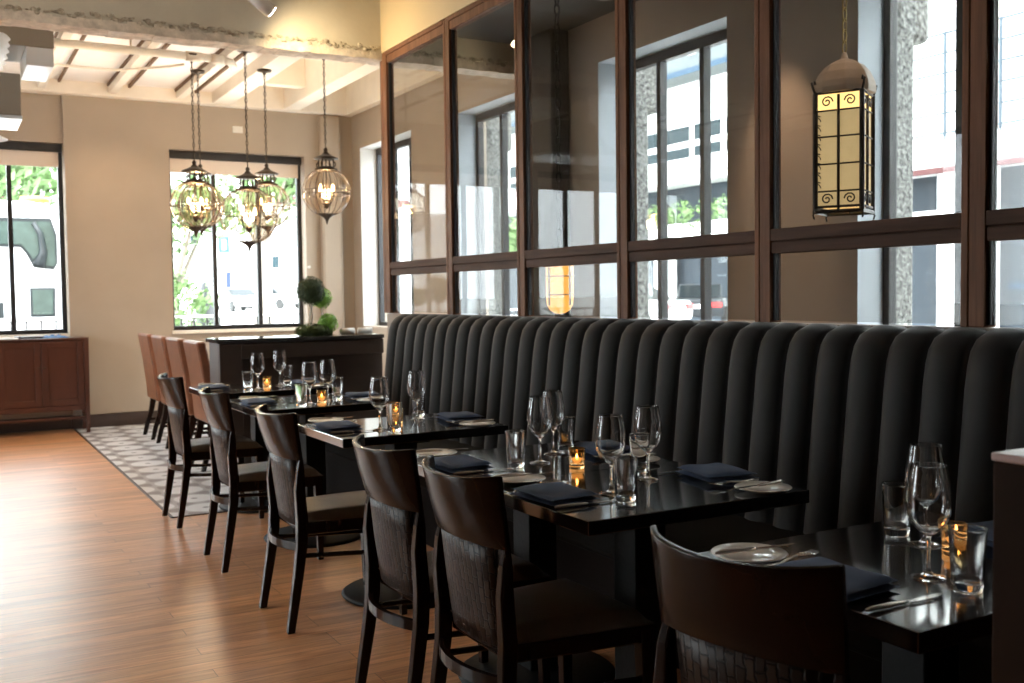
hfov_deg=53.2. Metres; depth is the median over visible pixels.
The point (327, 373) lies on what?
wine glass
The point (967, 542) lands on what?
tumbler
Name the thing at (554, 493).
folded napkin
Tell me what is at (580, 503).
table knife
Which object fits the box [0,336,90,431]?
sideboard
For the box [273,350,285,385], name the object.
wine glass
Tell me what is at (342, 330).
rolled napkin
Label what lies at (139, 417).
baseboard
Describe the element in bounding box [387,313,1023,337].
wall
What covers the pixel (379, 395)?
wine glass
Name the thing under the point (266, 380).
votive candle
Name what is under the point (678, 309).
parked car
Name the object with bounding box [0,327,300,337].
trim
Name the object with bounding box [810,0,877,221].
lantern
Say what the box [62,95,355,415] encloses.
wall
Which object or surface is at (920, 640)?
dining table
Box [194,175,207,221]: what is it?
candelabra
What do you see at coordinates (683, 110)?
building
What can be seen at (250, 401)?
folded napkin
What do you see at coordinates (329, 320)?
plant
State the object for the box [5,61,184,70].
conduit
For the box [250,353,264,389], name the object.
wine glass
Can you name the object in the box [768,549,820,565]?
fork
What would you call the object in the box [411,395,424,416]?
tumbler
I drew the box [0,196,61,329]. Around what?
vehicle
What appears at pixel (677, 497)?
dining table
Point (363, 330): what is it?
rolled napkin
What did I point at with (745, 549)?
table knife
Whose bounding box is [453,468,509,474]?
table knife
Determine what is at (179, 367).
leather chair
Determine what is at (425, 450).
table knife
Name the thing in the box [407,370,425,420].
wine glass
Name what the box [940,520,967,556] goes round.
votive candle
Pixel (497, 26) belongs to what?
ceiling
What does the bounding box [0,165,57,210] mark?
street tree
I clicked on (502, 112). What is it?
window
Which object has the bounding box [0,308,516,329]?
picket fence
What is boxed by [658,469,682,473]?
table knife
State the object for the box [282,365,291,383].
tumbler
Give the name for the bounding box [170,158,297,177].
roller shade
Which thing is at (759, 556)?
plate
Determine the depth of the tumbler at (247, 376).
6.17 m
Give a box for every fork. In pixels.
[445,419,483,422]
[709,478,758,485]
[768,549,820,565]
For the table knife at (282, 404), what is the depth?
5.33 m
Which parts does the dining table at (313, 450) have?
plate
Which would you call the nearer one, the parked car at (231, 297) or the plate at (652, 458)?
the plate at (652, 458)
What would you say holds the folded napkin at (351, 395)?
on the dining table at (313, 450)
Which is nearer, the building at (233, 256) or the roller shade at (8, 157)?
the roller shade at (8, 157)
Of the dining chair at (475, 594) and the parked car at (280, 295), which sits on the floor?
the dining chair at (475, 594)
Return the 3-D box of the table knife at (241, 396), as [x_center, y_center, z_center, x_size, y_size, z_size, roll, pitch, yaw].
[-1.413,0.306,5.699,0.205,0.010,0.014,-2,3,-22]
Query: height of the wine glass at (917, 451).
0.225 m
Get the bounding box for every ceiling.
[0,32,304,91]
[37,32,239,98]
[212,53,419,109]
[457,0,637,43]
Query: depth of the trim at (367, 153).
11.69 m
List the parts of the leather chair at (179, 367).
backrest, leg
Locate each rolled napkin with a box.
[340,328,354,333]
[357,327,372,333]
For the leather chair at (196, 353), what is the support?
on the floor tiles
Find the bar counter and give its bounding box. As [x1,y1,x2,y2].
[205,333,383,483]
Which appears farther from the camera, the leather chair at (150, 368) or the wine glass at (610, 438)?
the leather chair at (150, 368)
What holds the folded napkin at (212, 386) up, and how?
on the dining table at (274, 391)
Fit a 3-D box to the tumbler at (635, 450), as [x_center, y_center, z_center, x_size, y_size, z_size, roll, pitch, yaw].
[0.407,0.355,3.252,0.069,0.120,0.069,1,3,38]
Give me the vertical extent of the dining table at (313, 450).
0.750 m
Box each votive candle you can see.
[262,376,270,387]
[316,390,326,402]
[568,447,585,469]
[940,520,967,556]
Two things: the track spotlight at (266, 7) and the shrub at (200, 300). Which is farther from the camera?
the shrub at (200, 300)
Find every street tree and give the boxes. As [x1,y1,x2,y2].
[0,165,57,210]
[171,175,264,314]
[215,175,295,323]
[509,215,516,251]
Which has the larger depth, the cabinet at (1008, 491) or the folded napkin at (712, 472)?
the folded napkin at (712, 472)
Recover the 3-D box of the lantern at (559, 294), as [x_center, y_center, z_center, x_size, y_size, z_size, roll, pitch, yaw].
[0.276,-1.225,6.108,0.198,2.118,0.198,1,3,38]
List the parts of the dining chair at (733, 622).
leg, leg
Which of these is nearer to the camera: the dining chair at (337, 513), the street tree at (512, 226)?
the dining chair at (337, 513)
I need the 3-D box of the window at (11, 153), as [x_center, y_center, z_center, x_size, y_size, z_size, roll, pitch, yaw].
[-5.245,-1.025,10.138,1.490,1.930,0.130,-2,3,-29]
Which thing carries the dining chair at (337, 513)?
on the floor
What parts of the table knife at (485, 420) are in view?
handle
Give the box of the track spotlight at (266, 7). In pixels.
[248,0,275,16]
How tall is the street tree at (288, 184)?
6.078 m
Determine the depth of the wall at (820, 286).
6.31 m
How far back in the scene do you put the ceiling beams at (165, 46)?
9.67 m
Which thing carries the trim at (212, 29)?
attached to the wall at (400, 20)
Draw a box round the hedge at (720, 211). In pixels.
[648,193,726,228]
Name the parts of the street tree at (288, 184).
crown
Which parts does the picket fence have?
rail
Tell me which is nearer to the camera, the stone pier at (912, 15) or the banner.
the stone pier at (912, 15)
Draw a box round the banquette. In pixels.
[325,313,1023,682]
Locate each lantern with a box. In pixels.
[544,0,574,313]
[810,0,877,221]
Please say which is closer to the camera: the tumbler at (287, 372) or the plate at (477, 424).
the plate at (477, 424)
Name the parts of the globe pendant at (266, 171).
chain, crown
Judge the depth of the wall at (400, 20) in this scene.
7.17 m
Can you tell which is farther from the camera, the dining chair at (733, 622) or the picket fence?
the picket fence
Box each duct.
[0,26,53,130]
[0,32,10,70]
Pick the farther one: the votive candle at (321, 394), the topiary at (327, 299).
the topiary at (327, 299)
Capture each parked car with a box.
[218,288,254,311]
[247,287,297,308]
[649,284,692,319]
[675,284,727,320]
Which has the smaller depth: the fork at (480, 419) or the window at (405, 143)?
the fork at (480, 419)
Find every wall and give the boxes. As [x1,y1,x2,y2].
[0,92,306,433]
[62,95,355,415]
[318,114,343,333]
[351,0,857,376]
[380,0,476,52]
[380,0,1023,327]
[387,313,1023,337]
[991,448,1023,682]
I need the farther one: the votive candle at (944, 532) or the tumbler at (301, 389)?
the tumbler at (301, 389)
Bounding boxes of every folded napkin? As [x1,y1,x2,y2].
[196,384,229,389]
[238,398,276,405]
[291,379,319,384]
[312,420,361,432]
[343,391,368,398]
[420,455,494,472]
[437,411,484,420]
[510,482,599,505]
[574,442,629,455]
[676,463,757,481]
[774,557,899,601]
[968,520,992,546]
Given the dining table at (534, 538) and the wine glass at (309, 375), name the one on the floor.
the dining table at (534, 538)
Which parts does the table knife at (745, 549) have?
handle, blade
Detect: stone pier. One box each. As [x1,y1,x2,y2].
[486,113,511,315]
[636,66,655,318]
[896,0,928,324]
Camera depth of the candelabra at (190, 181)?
8.84 m
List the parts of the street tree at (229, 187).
crown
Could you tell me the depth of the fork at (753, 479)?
3.01 m
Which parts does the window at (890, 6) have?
frame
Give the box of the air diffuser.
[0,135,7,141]
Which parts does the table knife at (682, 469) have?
blade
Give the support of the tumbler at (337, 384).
on the dining table at (313, 450)
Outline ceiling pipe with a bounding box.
[54,38,236,70]
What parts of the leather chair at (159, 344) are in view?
backrest, leg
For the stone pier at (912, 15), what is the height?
4.600 m
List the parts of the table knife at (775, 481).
blade, handle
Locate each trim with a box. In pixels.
[0,4,513,66]
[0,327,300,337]
[20,68,442,116]
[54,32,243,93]
[74,429,227,517]
[360,130,410,325]
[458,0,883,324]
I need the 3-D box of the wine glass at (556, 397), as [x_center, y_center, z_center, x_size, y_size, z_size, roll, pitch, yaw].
[0.145,0.288,3.638,0.087,0.225,0.087,1,3,25]
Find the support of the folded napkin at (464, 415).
on the dining table at (411, 433)
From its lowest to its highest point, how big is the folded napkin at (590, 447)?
0.030 m
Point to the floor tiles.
(144, 460)
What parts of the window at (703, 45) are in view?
frame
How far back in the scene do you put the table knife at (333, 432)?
4.27 m
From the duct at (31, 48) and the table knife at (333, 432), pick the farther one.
the duct at (31, 48)
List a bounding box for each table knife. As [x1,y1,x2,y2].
[240,396,268,397]
[250,404,287,406]
[309,416,353,419]
[330,429,375,433]
[416,448,467,452]
[453,419,493,423]
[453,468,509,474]
[495,472,553,477]
[554,499,615,507]
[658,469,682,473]
[715,543,794,554]
[732,480,783,489]
[865,592,943,611]
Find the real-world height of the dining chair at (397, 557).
0.870 m
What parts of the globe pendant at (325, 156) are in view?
chain, crown, bulb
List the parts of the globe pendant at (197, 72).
chain, crown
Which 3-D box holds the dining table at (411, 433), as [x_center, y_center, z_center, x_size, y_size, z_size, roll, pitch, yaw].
[-0.490,0.743,4.556,0.760,0.750,0.604,-2,3,-29]
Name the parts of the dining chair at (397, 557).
leg, rail, leg, seat frame, seat, leg, leg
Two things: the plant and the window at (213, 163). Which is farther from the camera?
the window at (213, 163)
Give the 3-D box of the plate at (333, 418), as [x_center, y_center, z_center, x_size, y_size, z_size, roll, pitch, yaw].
[-0.846,0.360,4.641,0.162,0.014,0.162,-2,3,-29]
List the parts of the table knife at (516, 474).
handle, blade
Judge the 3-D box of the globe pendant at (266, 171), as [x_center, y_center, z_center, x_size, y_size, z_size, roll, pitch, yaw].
[-2.256,-1.724,9.382,0.438,1.520,0.422,-1,3,5]
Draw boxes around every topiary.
[294,276,330,335]
[315,289,331,315]
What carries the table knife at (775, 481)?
on the plate at (780, 487)
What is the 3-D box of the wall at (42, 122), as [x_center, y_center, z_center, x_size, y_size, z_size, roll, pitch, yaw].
[-5.655,-1.115,9.943,9.190,4.100,0.280,-2,3,-29]
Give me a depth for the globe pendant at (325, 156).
8.90 m
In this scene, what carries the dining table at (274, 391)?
on the floor tiles
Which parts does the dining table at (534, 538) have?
plate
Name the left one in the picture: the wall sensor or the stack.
the stack
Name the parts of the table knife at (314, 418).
handle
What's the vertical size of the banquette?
1.198 m
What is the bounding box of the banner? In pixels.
[225,270,230,287]
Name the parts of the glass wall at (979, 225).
rail, rail, rail, rail, rail, rail, rail, rail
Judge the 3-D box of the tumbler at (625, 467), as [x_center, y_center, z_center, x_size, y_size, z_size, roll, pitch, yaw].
[0.311,0.377,2.800,0.069,0.120,0.069,0,3,20]
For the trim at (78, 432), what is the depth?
7.24 m
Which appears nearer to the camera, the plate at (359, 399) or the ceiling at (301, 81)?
the plate at (359, 399)
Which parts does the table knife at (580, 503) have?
handle, blade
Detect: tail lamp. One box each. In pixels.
[685,304,692,308]
[712,302,721,306]
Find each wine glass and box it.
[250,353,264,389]
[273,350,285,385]
[301,361,317,404]
[319,359,335,401]
[369,377,389,430]
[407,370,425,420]
[527,395,551,464]
[543,390,564,454]
[595,414,625,495]
[633,405,661,481]
[904,442,944,548]
[905,462,952,582]
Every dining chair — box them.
[157,373,263,528]
[198,386,323,572]
[255,404,406,634]
[352,434,550,682]
[422,455,654,682]
[650,525,850,682]
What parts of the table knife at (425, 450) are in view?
handle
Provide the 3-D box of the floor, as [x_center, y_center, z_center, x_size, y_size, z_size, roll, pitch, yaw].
[-2.068,1.237,3.723,9.170,0.120,14.830,-2,3,-29]
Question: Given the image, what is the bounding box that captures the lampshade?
[546,265,573,313]
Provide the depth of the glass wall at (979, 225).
4.37 m
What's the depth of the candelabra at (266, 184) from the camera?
9.37 m
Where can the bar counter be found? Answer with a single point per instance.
(357, 358)
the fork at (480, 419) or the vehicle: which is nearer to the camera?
the fork at (480, 419)
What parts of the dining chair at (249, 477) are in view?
leg, rail, leg, seat frame, seat, leg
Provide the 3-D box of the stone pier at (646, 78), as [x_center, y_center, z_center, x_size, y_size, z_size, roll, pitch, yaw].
[0.824,-1.164,8.076,0.298,4.600,0.804,-2,3,-29]
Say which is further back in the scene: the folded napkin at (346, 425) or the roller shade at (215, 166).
the roller shade at (215, 166)
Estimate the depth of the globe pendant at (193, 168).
8.82 m
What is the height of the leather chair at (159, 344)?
0.990 m
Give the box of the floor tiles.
[76,423,251,516]
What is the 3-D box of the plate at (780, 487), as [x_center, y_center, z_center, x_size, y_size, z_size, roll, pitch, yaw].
[0.716,0.419,2.915,0.162,0.014,0.162,-2,3,-29]
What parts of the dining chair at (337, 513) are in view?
leg, rail, leg, seat frame, seat, leg, leg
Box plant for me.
[317,313,338,334]
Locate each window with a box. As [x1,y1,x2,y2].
[0,141,67,334]
[169,150,303,329]
[376,138,413,325]
[476,102,514,315]
[636,29,726,320]
[883,0,962,326]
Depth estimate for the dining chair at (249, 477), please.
5.00 m
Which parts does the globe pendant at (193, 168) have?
chain, crown, bulb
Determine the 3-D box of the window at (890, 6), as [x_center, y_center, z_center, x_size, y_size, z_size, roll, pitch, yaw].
[2.363,-0.927,4.892,0.060,2.020,1.410,-2,3,-29]
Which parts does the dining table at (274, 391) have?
plate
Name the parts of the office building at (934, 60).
railing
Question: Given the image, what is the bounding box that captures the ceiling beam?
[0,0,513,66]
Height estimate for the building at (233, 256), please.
25.100 m
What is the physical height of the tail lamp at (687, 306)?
0.160 m
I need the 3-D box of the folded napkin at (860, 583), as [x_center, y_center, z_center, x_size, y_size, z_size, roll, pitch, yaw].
[0.614,0.455,1.980,0.175,0.030,0.220,-2,3,-32]
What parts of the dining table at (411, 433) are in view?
plate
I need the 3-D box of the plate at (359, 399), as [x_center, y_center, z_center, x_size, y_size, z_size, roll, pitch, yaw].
[-0.762,0.318,5.530,0.162,0.014,0.162,-2,3,-31]
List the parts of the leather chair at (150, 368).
leg, backrest, leg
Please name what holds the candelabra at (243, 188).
on the globe pendant at (247, 175)
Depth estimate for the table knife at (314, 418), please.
4.64 m
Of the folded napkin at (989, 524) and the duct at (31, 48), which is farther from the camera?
the duct at (31, 48)
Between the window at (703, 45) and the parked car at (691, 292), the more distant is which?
the parked car at (691, 292)
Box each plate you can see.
[308,417,342,422]
[357,398,370,402]
[416,448,456,456]
[459,420,495,426]
[503,473,545,484]
[627,454,660,462]
[711,543,787,563]
[734,481,791,493]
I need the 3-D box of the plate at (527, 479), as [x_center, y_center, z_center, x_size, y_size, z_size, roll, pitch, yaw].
[0.023,0.420,3.106,0.162,0.014,0.162,-2,3,-30]
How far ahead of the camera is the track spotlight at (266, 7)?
6.80 m
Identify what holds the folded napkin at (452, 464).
on the dining table at (534, 538)
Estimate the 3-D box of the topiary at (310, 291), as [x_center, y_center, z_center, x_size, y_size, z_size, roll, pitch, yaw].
[-1.510,-0.257,7.692,0.266,0.478,0.244,-1,3,2]
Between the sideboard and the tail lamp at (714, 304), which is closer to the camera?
the sideboard
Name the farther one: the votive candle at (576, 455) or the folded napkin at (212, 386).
the folded napkin at (212, 386)
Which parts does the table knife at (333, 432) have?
handle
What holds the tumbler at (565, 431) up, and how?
on the dining table at (534, 538)
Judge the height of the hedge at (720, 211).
1.403 m
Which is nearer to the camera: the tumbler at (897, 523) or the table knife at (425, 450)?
the tumbler at (897, 523)
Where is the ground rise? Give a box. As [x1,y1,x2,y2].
[180,300,516,325]
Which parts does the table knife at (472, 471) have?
handle, blade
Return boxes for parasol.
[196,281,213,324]
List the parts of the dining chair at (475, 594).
leg, rail, leg, seat, seat frame, leg, leg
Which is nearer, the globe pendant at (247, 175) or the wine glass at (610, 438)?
the wine glass at (610, 438)
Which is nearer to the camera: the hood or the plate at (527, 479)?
the plate at (527, 479)
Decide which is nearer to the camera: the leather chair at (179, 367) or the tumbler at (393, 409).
the tumbler at (393, 409)
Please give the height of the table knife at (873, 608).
0.010 m
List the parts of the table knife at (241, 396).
handle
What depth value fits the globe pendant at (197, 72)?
9.45 m
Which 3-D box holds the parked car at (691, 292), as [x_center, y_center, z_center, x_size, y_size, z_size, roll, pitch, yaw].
[6.681,-1.306,36.137,1.860,1.449,4.435,0,3,13]
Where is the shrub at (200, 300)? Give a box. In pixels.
[173,268,221,325]
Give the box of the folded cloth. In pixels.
[43,334,68,337]
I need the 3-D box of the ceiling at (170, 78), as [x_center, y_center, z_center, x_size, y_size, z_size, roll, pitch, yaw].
[-4.667,-2.691,8.010,8.620,0.360,3.950,-2,3,-29]
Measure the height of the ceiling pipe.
0.163 m
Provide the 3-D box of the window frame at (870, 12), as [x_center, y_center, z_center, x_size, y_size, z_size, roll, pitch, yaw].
[1.695,-0.961,5.829,0.202,2.020,8.540,-2,3,-29]
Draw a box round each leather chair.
[138,333,209,439]
[151,335,208,448]
[166,337,208,459]
[183,340,210,471]
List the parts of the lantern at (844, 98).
frame, glass panel, chain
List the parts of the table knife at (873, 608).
handle, blade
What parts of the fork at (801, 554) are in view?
handle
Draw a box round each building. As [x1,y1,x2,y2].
[1,147,410,302]
[508,43,727,320]
[912,0,1023,327]
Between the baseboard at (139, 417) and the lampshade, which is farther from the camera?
the baseboard at (139, 417)
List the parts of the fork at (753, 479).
handle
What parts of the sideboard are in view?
door, door, leg, leg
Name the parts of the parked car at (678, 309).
licence plate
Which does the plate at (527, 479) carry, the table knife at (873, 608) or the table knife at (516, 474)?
the table knife at (516, 474)
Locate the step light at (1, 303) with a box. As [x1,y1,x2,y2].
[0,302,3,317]
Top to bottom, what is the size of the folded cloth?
0.036 m
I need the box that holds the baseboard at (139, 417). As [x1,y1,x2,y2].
[0,410,189,432]
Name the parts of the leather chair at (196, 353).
backrest, leg, leg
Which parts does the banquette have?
seat, backrest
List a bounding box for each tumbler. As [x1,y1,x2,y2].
[242,371,252,391]
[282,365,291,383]
[294,383,307,406]
[331,377,342,398]
[385,402,401,431]
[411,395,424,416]
[505,429,525,467]
[557,416,574,450]
[613,455,637,502]
[629,433,649,472]
[881,481,910,537]
[948,523,987,594]
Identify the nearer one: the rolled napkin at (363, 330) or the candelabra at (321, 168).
the rolled napkin at (363, 330)
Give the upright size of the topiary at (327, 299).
0.362 m
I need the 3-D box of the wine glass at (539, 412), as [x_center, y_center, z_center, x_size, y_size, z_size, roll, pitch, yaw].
[0.093,0.297,3.447,0.087,0.225,0.087,1,3,30]
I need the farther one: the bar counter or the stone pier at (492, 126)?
the stone pier at (492, 126)
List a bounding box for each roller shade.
[0,149,57,166]
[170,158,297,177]
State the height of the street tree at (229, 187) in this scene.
3.432 m
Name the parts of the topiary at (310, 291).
ball crown, stem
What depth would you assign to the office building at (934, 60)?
16.93 m
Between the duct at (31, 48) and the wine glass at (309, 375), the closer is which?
the wine glass at (309, 375)
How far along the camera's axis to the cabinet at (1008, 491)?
1.49 m
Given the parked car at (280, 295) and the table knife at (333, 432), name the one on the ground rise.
the parked car at (280, 295)
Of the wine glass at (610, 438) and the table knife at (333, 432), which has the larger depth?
the table knife at (333, 432)
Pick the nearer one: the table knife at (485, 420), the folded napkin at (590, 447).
the folded napkin at (590, 447)
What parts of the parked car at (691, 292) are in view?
licence plate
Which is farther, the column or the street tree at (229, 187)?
the street tree at (229, 187)
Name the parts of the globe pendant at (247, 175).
chain, crown, globe glass, bulb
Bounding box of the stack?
[14,336,44,338]
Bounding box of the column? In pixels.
[531,28,570,316]
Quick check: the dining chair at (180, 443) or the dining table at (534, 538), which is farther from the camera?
the dining chair at (180, 443)
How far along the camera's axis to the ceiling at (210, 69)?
9.47 m
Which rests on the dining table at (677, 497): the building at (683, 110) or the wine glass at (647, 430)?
the wine glass at (647, 430)
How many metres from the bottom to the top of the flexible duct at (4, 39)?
0.569 m
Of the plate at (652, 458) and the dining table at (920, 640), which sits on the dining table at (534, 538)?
the plate at (652, 458)
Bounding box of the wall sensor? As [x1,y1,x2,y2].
[232,126,242,132]
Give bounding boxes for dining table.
[189,382,331,512]
[230,394,396,547]
[298,413,507,609]
[417,440,675,682]
[503,461,808,678]
[700,521,992,682]
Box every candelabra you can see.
[187,172,203,221]
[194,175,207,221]
[240,179,256,232]
[261,175,274,221]
[318,160,334,208]
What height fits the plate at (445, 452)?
0.014 m
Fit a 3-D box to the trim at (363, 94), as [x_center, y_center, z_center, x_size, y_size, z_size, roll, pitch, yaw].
[-4.666,-2.586,8.015,8.620,0.410,3.950,-2,3,-29]
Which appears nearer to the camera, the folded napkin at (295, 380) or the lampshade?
the lampshade
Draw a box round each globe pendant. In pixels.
[169,53,220,237]
[177,69,224,235]
[219,51,277,251]
[244,68,290,235]
[302,59,350,223]
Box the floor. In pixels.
[0,429,680,682]
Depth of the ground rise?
59.92 m
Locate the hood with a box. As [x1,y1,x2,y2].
[813,52,875,93]
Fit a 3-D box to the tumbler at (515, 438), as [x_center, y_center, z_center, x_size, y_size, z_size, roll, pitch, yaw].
[0.013,0.354,3.376,0.069,0.120,0.069,0,3,22]

